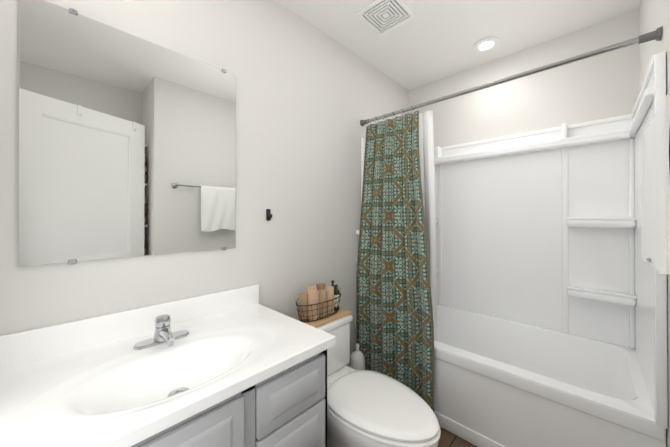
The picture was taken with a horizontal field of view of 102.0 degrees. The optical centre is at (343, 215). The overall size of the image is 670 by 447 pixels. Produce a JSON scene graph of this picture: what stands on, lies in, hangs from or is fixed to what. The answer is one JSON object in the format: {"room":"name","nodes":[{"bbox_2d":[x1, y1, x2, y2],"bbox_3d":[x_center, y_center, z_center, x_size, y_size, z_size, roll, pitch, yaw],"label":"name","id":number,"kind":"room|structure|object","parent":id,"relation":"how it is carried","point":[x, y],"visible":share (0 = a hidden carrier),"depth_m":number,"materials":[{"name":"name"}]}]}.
{"room":"bathroom","nodes":[
{"label":"bathroom","id":0,"kind":"room"},
{"bbox_2d":[0,0,407,366],"bbox_3d":[-0.285,0.010,1.714,0.100,2.460,2.780,0,0,43],"label":"wall","id":1,"kind":"structure","parent":0,"point":[309,96],"depth_m":1.45,"materials":[{"name":"white paint"}]},
{"bbox_2d":[18,0,235,266],"bbox_3d":[-0.774,-0.271,1.099,0.013,0.875,0.697,0,0,43],"label":"mirror","id":2,"kind":"object","parent":1,"relation":"attached to","point":[126,145],"visible":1,"depth_m":1.01,"materials":[{"name":"clear glass"}]},
{"bbox_2d":[266,209,271,220],"bbox_3d":[-0.402,-0.005,1.483,0.040,0.064,0.024,0,0,43],"label":"hook","id":3,"kind":"object","parent":1,"relation":"attached to","point":[268,215],"visible":0.98,"depth_m":1.48,"materials":[{"name":"black plastic"}]},
{"bbox_2d":[360,26,661,126],"bbox_3d":[0.700,-0.708,1.588,1.516,0.076,0.052,0,0,43],"label":"curtain rod","id":4,"kind":"object","parent":1,"relation":"attached to","point":[656,34],"visible":1,"depth_m":1.34,"materials":[{"name":"silver metal"}]},
{"bbox_2d":[356,111,433,411],"bbox_3d":[0.343,0.256,1.811,0.594,1.880,0.174,0,0,43],"label":"shower curtain","id":5,"kind":"object","parent":4,"relation":"hanging from","point":[394,327],"visible":0.88,"depth_m":1.77,"materials":[{"name":"fabric"}]},
{"bbox_2d":[419,110,436,340],"bbox_3d":[0.424,0.116,1.912,0.452,1.590,0.077,0,0,43],"label":"curtain liner","id":6,"kind":"object","parent":4,"relation":"hanging from","point":[426,146],"visible":0.12,"depth_m":1.78,"materials":[{"name":"white"}]},
{"bbox_2d":[438,427,476,446],"bbox_3d":[0.486,1.263,0.997,2.200,0.050,2.780,0,0,43],"label":"floor","id":7,"kind":"structure","parent":0,"point":[448,439],"depth_m":1.49,"materials":[{"name":"brown wood"}]},
{"bbox_2d":[0,284,335,446],"bbox_3d":[-0.565,0.800,0.901,0.586,0.875,0.944,0,0,43],"label":"bathroom vanity","id":8,"kind":"object","parent":7,"relation":"on","point":[240,367],"visible":1,"depth_m":0.86,"materials":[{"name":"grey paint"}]},
{"bbox_2d":[350,343,364,369],"bbox_3d":[0.094,1.047,1.810,0.112,0.385,0.112,0,0,43],"label":"brush holder","id":9,"kind":"object","parent":7,"relation":"on","point":[357,360],"visible":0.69,"depth_m":1.78,"materials":[{"name":"white plastic"}]},
{"bbox_2d":[317,315,440,446],"bbox_3d":[0.064,0.916,1.334,0.833,0.643,0.408,0,0,43],"label":"toilet","id":10,"kind":"object","parent":7,"relation":"on","point":[367,408],"visible":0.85,"depth_m":1.19,"materials":[{"name":"white ceramic"}]},
{"bbox_2d":[293,308,351,327],"bbox_3d":[-0.150,0.586,1.560,0.185,0.015,0.390,0,0,43],"label":"tray","id":11,"kind":"object","parent":10,"relation":"on","point":[340,313],"visible":0.31,"depth_m":1.53,"materials":[{"name":"brown wood"}]},
{"bbox_2d":[296,280,340,321],"bbox_3d":[-0.136,0.490,1.575,0.142,0.174,0.352,0,0,43],"label":"basket","id":12,"kind":"object","parent":11,"relation":"on","point":[317,301],"visible":1,"depth_m":1.53,"materials":[{"name":"brown metal"}]},
{"bbox_2d":[355,51,667,446],"bbox_3d":[0.903,0.320,1.804,1.514,1.838,0.826,0,0,43],"label":"bathtub","id":13,"kind":"object","parent":7,"relation":"on","point":[551,308],"visible":0.67,"depth_m":1.71,"materials":[{"name":"white plastic"}]},
{"bbox_2d":[276,0,640,89],"bbox_3d":[0.486,-1.247,1.005,2.200,0.050,2.780,0,0,43],"label":"ceiling","id":14,"kind":"structure","parent":0,"point":[433,40],"depth_m":1.77,"materials":[{"name":"white paint"}]},
{"bbox_2d":[356,0,415,35],"bbox_3d":[0.256,-1.212,1.640,0.260,0.014,0.260,0,0,43],"label":"ceiling vent","id":15,"kind":"object","parent":14,"relation":"in","point":[380,17],"visible":1,"depth_m":1.64,"materials":[{"name":"white plastic"}]},
{"bbox_2d":[473,37,499,52],"bbox_3d":[1.016,-1.213,1.931,0.176,0.010,0.176,0,0,43],"label":"recessed light","id":16,"kind":"object","parent":14,"relation":"in","point":[484,45],"visible":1,"depth_m":1.93,"materials":[{"name":"white plastic"}]},
{"bbox_2d":[408,9,639,148],"bbox_3d":[1.257,0.012,2.113,1.620,2.460,0.100,0,0,43],"label":"wall","id":17,"kind":"structure","parent":0,"point":[603,86],"depth_m":1.91,"materials":[{"name":"white paint"}]},
{"bbox_2d":[639,0,669,446],"bbox_3d":[1.189,0.008,0.922,0.100,2.460,1.740,0,0,43],"label":"wall","id":18,"kind":"structure","parent":0,"point":[654,15],"depth_m":1.09,"materials":[{"name":"white paint"}]},
{"bbox_2d":[641,91,669,274],"bbox_3d":[0.859,-0.080,0.700,0.082,0.458,0.697,0,0,43],"label":"towel","id":19,"kind":"object","parent":18,"relation":"attached to","point":[655,226],"visible":1,"depth_m":0.70,"materials":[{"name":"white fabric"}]}
]}

